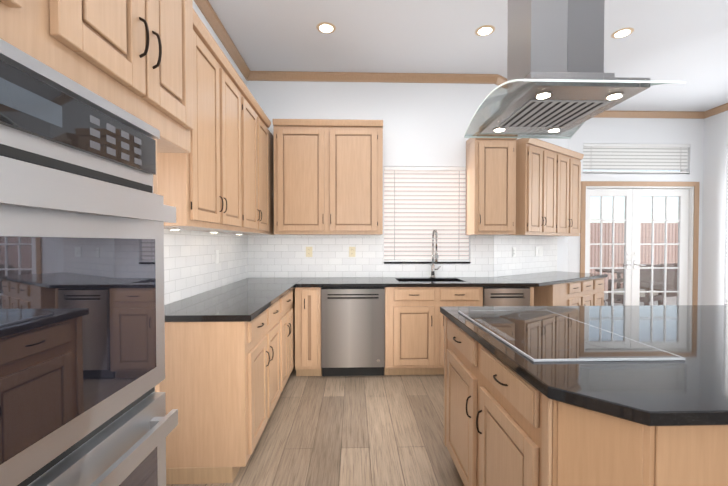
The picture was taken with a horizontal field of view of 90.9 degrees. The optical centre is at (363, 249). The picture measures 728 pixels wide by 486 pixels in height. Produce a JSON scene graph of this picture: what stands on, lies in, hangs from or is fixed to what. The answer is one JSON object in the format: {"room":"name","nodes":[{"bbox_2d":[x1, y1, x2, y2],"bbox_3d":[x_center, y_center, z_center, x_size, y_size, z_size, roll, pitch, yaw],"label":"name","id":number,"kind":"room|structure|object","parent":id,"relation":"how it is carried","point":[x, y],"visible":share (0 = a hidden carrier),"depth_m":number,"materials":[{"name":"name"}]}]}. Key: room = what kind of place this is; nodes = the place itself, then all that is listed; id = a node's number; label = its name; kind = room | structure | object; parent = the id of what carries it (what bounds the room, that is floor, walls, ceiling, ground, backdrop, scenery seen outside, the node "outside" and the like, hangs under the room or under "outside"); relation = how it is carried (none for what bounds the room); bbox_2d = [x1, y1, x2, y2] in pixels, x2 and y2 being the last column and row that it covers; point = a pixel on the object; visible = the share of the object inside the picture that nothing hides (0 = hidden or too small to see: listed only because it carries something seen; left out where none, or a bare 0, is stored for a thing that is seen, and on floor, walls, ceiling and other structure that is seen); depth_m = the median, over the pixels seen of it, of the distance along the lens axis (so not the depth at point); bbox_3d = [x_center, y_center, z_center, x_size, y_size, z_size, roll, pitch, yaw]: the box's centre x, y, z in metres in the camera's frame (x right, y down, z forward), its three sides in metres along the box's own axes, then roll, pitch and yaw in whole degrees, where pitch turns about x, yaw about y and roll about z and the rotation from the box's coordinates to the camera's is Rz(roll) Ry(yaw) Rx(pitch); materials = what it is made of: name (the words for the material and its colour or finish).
{"room":"kitchen","nodes":[
{"label":"kitchen","id":0,"kind":"room"},
{"bbox_2d":[166,0,246,304],"bbox_3d":[-1.269,-0.301,0.604,0.120,3.200,7.070,0,1,-2],"label":"wall","id":1,"kind":"structure","parent":0,"point":[211,31],"depth_m":3.14,"materials":[{"name":"white paint"}]},
{"bbox_2d":[0,0,59,72],"bbox_3d":[-0.878,-0.798,0.293,0.637,0.955,0.650,0,1,-2],"label":"upper cabinet","id":2,"kind":"object","parent":1,"relation":"attached to","point":[32,27],"depth_m":0.64,"materials":[{"name":"brown wood"}]},
{"bbox_2d":[0,39,177,485],"bbox_3d":[-0.822,0.336,0.623,0.654,1.319,0.758,0,1,-2],"label":"double wall oven","id":3,"kind":"object","parent":2,"relation":"in","point":[86,213],"visible":1,"depth_m":0.69,"materials":[{"name":"silver metal"}]},
{"bbox_2d":[56,0,193,159],"bbox_3d":[-0.897,-0.809,0.929,0.637,0.955,0.623,0,1,-2],"label":"upper cabinet","id":4,"kind":"object","parent":1,"relation":"attached to","point":[134,58],"depth_m":0.92,"materials":[{"name":"brown wood"}]},
{"bbox_2d":[157,9,244,232],"bbox_3d":[-1.091,-0.700,2.290,0.327,1.140,0.976,0,1,-2],"label":"upper cabinet","id":5,"kind":"object","parent":1,"relation":"attached to","point":[219,178],"depth_m":2.17,"materials":[{"name":"brown wood"}]},
{"bbox_2d":[229,85,272,234],"bbox_3d":[-1.118,-0.716,3.216,0.327,1.140,0.877,0,1,-2],"label":"upper cabinet","id":6,"kind":"object","parent":1,"relation":"attached to","point":[258,155],"depth_m":3.23,"materials":[{"name":"brown wood"}]},
{"bbox_2d":[269,125,274,234],"bbox_3d":[-1.135,-0.699,3.806,0.327,1.085,0.418,0,1,-2],"label":"upper cabinet","id":7,"kind":"object","parent":1,"relation":"attached to","point":[270,135],"depth_m":3.94,"materials":[{"name":"brown wood"}]},
{"bbox_2d":[194,0,727,118],"bbox_3d":[1.920,-1.870,1.192,6.290,0.081,7.876,0,1,-2],"label":"crown molding","id":8,"kind":"structure","parent":1,"relation":"attached to","point":[205,7],"depth_m":4.00,"materials":[{"name":"brown wood"}]},
{"bbox_2d":[166,365,463,485],"bbox_3d":[1.920,1.318,1.244,6.530,0.060,8.110,0,1,-2],"label":"floor","id":9,"kind":"structure","parent":0,"point":[386,430],"depth_m":2.43,"materials":[{"name":"brown wood"}]},
{"bbox_2d":[159,288,294,483],"bbox_3d":[-0.954,0.816,2.992,0.641,0.884,2.107,0,1,-2],"label":"base cabinet","id":10,"kind":"object","parent":9,"relation":"on","point":[221,385],"visible":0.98,"depth_m":1.94,"materials":[{"name":"brown wood"}]},
{"bbox_2d":[295,287,321,375],"bbox_3d":[-0.549,0.803,3.744,0.250,0.884,0.627,0,1,-2],"label":"base cabinet","id":11,"kind":"object","parent":9,"relation":"on","point":[307,300],"depth_m":3.44,"materials":[{"name":"brown wood"}]},
{"bbox_2d":[164,271,607,321],"bbox_3d":[0.891,0.347,3.453,4.354,0.035,2.948,0,1,-2],"label":"countertop","id":12,"kind":"structure","parent":11,"relation":"on","point":[247,300],"depth_m":3.37,"materials":[{"name":"black stone"}]},
{"bbox_2d":[430,229,440,277],"bbox_3d":[0.806,0.049,3.942,0.120,0.542,0.220,0,1,-2],"label":"faucet","id":13,"kind":"object","parent":12,"relation":"on","point":[436,257],"visible":1,"depth_m":4.00,"materials":[{"name":"silver metal"}]},
{"bbox_2d":[321,287,384,375],"bbox_3d":[-0.113,0.805,3.737,0.612,0.880,0.612,0,1,-2],"label":"dishwasher","id":14,"kind":"object","parent":9,"relation":"on","point":[352,331],"visible":0.98,"depth_m":3.43,"materials":[{"name":"silver metal"}]},
{"bbox_2d":[483,287,529,305],"bbox_3d":[1.381,0.804,3.780,0.450,0.880,0.612,0,1,-2],"label":"trash compactor","id":15,"kind":"object","parent":9,"relation":"on","point":[506,296],"visible":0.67,"depth_m":3.47,"materials":[{"name":"silver metal"}]},
{"bbox_2d":[534,278,604,305],"bbox_3d":[2.325,0.792,4.339,1.301,0.880,0.640,-1,1,-36],"label":"base cabinet","id":16,"kind":"object","parent":9,"relation":"on","point":[590,292],"visible":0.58,"depth_m":3.96,"materials":[{"name":"brown wood"}]},
{"bbox_2d":[444,315,727,485],"bbox_3d":[1.548,0.841,1.548,2.154,0.884,1.326,0,1,-2],"label":"base cabinet","id":17,"kind":"object","parent":9,"relation":"on","point":[505,424],"visible":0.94,"depth_m":1.03,"materials":[{"name":"brown wood"}]},
{"bbox_2d":[440,305,727,425],"bbox_3d":[1.570,0.380,1.543,2.170,0.035,1.380,0,1,-2],"label":"countertop","id":18,"kind":"structure","parent":17,"relation":"on","point":[691,389],"depth_m":1.12,"materials":[{"name":"black stone"}]},
{"bbox_2d":[458,310,684,361],"bbox_3d":[0.798,0.357,1.605,0.510,0.007,0.850,0,1,-2],"label":"glass cooktop","id":19,"kind":"object","parent":18,"relation":"in","point":[541,336],"visible":1,"depth_m":1.43,"materials":[{"name":"black glass"}]},
{"bbox_2d":[247,81,493,281],"bbox_3d":[0.085,-0.362,4.119,2.790,3.200,0.120,0,1,-2],"label":"wall","id":20,"kind":"structure","parent":0,"point":[425,124],"depth_m":4.05,"materials":[{"name":"white paint"}]},
{"bbox_2d":[272,119,382,234],"bbox_3d":[-0.374,-0.748,3.860,1.133,1.180,0.351,0,1,-2],"label":"upper cabinet","id":21,"kind":"object","parent":20,"relation":"attached to","point":[328,176],"visible":1,"depth_m":3.71,"materials":[{"name":"brown wood"}]},
{"bbox_2d":[164,229,556,304],"bbox_3d":[0.723,0.089,3.457,4.026,0.479,2.965,0,1,-2],"label":"tile backsplash","id":22,"kind":"structure","parent":20,"relation":"attached to","point":[191,268],"depth_m":4.04,"materials":[{"name":"white tile"}]},
{"bbox_2d":[215,250,218,263],"bbox_3d":[-1.269,0.066,3.096,0.010,0.115,0.072,0,1,-2],"label":"light switch","id":23,"kind":"object","parent":22,"relation":"attached to","point":[216,256],"visible":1,"depth_m":3.08,"materials":[{"name":"white plastic"}]},
{"bbox_2d":[306,247,311,256],"bbox_3d":[-0.618,0.030,4.034,0.072,0.115,0.010,0,1,-2],"label":"electrical outlet","id":24,"kind":"object","parent":22,"relation":"attached to","point":[308,251],"visible":1,"depth_m":4.03,"materials":[{"name":"beige plastic"}]},
{"bbox_2d":[349,247,354,256],"bbox_3d":[-0.133,0.029,4.048,0.072,0.115,0.010,0,1,-2],"label":"electrical outlet","id":25,"kind":"object","parent":22,"relation":"attached to","point":[351,251],"visible":1,"depth_m":4.05,"materials":[{"name":"beige plastic"}]},
{"bbox_2d":[512,247,515,256],"bbox_3d":[1.818,0.034,4.340,0.072,0.115,0.010,-1,1,-36],"label":"electrical outlet","id":26,"kind":"object","parent":22,"relation":"attached to","point":[513,251],"visible":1,"depth_m":4.33,"materials":[{"name":"white plastic"}]},
{"bbox_2d":[535,247,542,255],"bbox_3d":[2.293,0.028,4.690,0.190,0.125,0.010,-1,1,-36],"label":"light switch","id":27,"kind":"object","parent":22,"relation":"attached to","point":[538,251],"visible":1,"depth_m":4.68,"materials":[{"name":"white plastic"}]},
{"bbox_2d":[384,259,467,259],"bbox_3d":[0.717,-0.390,4.157,0.989,1.099,0.040,0,1,-2],"label":"window","id":28,"kind":"structure","parent":20,"relation":"in","point":[425,259],"depth_m":4.14,"materials":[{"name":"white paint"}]},
{"bbox_2d":[384,166,468,261],"bbox_3d":[0.718,-0.398,4.106,0.979,1.079,0.056,0,1,-2],"label":"window blind","id":29,"kind":"object","parent":20,"relation":"attached to","point":[421,204],"visible":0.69,"depth_m":4.10,"materials":[{"name":"white plastic"}]},
{"bbox_2d":[384,262,470,263],"bbox_3d":[0.719,0.152,4.104,0.989,0.020,0.075,0,1,-2],"label":"window sill","id":30,"kind":"structure","parent":20,"relation":"attached to","point":[426,263],"depth_m":4.07,"materials":[{"name":"black stone"}]},
{"bbox_2d":[465,132,517,234],"bbox_3d":[1.382,-0.691,3.912,0.439,1.065,0.351,0,1,-2],"label":"upper cabinet","id":31,"kind":"object","parent":20,"relation":"attached to","point":[490,186],"visible":0.98,"depth_m":3.77,"materials":[{"name":"brown wood"}]},
{"bbox_2d":[208,0,727,111],"bbox_3d":[1.920,-1.961,1.187,6.530,0.100,8.110,0,1,-2],"label":"ceiling","id":32,"kind":"structure","parent":0,"point":[686,41],"depth_m":3.35,"materials":[{"name":"white paint"}]},
{"bbox_2d":[316,22,335,33],"bbox_3d":[-0.333,-1.941,3.149,0.170,0.006,0.170,0,1,-2],"label":"recessed light","id":33,"kind":"object","parent":32,"relation":"in","point":[324,27],"visible":1,"depth_m":3.14,"materials":[{"name":"beige glass"}]},
{"bbox_2d":[475,25,494,35],"bbox_3d":[1.077,-1.942,3.189,0.170,0.006,0.170,0,1,-2],"label":"recessed light","id":34,"kind":"object","parent":32,"relation":"in","point":[484,30],"visible":1,"depth_m":3.18,"materials":[{"name":"beige glass"}]},
{"bbox_2d":[464,0,684,138],"bbox_3d":[0.829,-1.251,1.568,0.575,1.328,0.666,0,1,-2],"label":"range hood","id":35,"kind":"object","parent":32,"relation":"hanging from","point":[559,81],"visible":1,"depth_m":1.47,"materials":[{"name":"silver metal"}]},
{"bbox_2d":[611,27,633,37],"bbox_3d":[2.326,-1.943,3.225,0.170,0.006,0.170,0,1,-2],"label":"recessed light","id":36,"kind":"object","parent":32,"relation":"in","point":[623,32],"visible":1,"depth_m":3.21,"materials":[{"name":"beige glass"}]},
{"bbox_2d":[493,84,568,276],"bbox_3d":[2.180,-0.372,4.689,1.825,3.200,0.120,-1,1,-36],"label":"wall","id":37,"kind":"structure","parent":0,"point":[562,253],"depth_m":5.04,"materials":[{"name":"white paint"}]},
{"bbox_2d":[511,136,583,235],"bbox_3d":[2.227,-0.700,4.421,1.330,1.061,0.350,-1,1,-36],"label":"upper cabinet","id":38,"kind":"object","parent":37,"relation":"attached to","point":[548,189],"visible":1,"depth_m":4.17,"materials":[{"name":"brown wood"}]},
{"bbox_2d":[568,118,703,304],"bbox_3d":[3.958,-0.382,5.271,2.220,3.200,0.120,0,1,-2],"label":"wall","id":39,"kind":"structure","parent":0,"point":[639,131],"depth_m":5.20,"materials":[{"name":"white paint"}]},
{"bbox_2d":[586,188,631,305],"bbox_3d":[3.577,0.162,5.242,0.710,2.098,0.104,0,1,-2],"label":"door leaf","id":40,"kind":"structure","parent":39,"relation":"in","point":[627,235],"depth_m":5.26,"materials":[{"name":"white paint"}]},
{"bbox_2d":[583,170,685,173],"bbox_3d":[3.953,-1.312,5.275,1.584,0.434,0.040,0,1,-2],"label":"window","id":41,"kind":"structure","parent":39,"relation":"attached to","point":[634,173],"depth_m":5.26,"materials":[{"name":"white paint"}]},
{"bbox_2d":[583,143,689,173],"bbox_3d":[3.954,-1.320,5.224,1.574,0.414,0.056,0,1,-2],"label":"window blind","id":42,"kind":"object","parent":39,"relation":"attached to","point":[635,156],"visible":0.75,"depth_m":5.22,"materials":[{"name":"grey plastic"}]},
{"bbox_2d":[580,181,699,304],"bbox_3d":[4.004,0.118,5.269,1.750,2.200,0.133,0,1,-2],"label":"door frame","id":43,"kind":"structure","parent":39,"relation":"attached to","point":[693,243],"depth_m":5.21,"materials":[{"name":"brown wood"}]},
{"bbox_2d":[631,189,688,305],"bbox_3d":[4.361,0.161,5.265,0.850,2.098,0.104,0,1,-2],"label":"door leaf","id":44,"kind":"structure","parent":39,"relation":"in","point":[681,275],"depth_m":5.28,"materials":[{"name":"white paint"}]},
{"bbox_2d":[701,110,727,304],"bbox_3d":[5.125,-0.312,1.248,0.120,3.200,7.990,0,1,-2],"label":"wall","id":45,"kind":"structure","parent":0,"point":[714,229],"depth_m":5.05,"materials":[{"name":"white paint"}]},
{"bbox_3d":[5.061,-0.318,4.173,0.040,2.204,1.494,0,1,-2],"label":"window","id":46,"kind":"structure","parent":0,"visible":0},
{"bbox_2d":[725,144,727,303],"bbox_3d":[5.011,-0.327,4.172,0.056,2.184,1.484,0,1,-2],"label":"window blind","id":47,"kind":"object","parent":46,"relation":"attached to","point":[727,259],"visible":1,"depth_m":4.91,"materials":[{"name":"grey"}]},
{"label":"outside","id":48,"kind":"structure","parent":0,"visible":0},
{"bbox_2d":[604,293,676,305],"bbox_3d":[3.958,1.274,4.970,20.000,0.060,22.000,0,1,-2],"label":"patio","id":49,"kind":"structure","parent":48,"point":[670,300],"depth_m":8.01,"materials":[{"name":"grey concrete"}]},
{"bbox_2d":[595,269,622,302],"bbox_3d":[5.768,0.829,8.116,0.900,0.720,0.900,0,1,-2],"label":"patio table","id":50,"kind":"object","parent":49,"relation":"on","point":[618,287],"depth_m":8.08,"materials":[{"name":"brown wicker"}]},
{"bbox_2d":[590,223,677,290],"bbox_3d":[4.034,0.355,2.304,18.000,1.870,14.700,0,1,-2],"label":"fence","id":51,"kind":"object","parent":49,"relation":"on","point":[661,238],"depth_m":9.64,"materials":[{"name":"brown wood"}]},
{"bbox_2d":[608,264,663,305],"bbox_3d":[4.914,0.737,6.489,0.620,0.920,0.620,-1,1,-32],"label":"patio chair","id":52,"kind":"object","parent":49,"relation":"on","point":[657,274],"depth_m":6.41,"materials":[{"name":"brown wicker"}]},
{"bbox_2d":[644,263,677,305],"bbox_3d":[5.649,0.728,7.010,0.620,0.920,0.620,0,1,-22],"label":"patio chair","id":53,"kind":"object","parent":49,"relation":"on","point":[671,285],"depth_m":6.72,"materials":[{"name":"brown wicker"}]}
]}

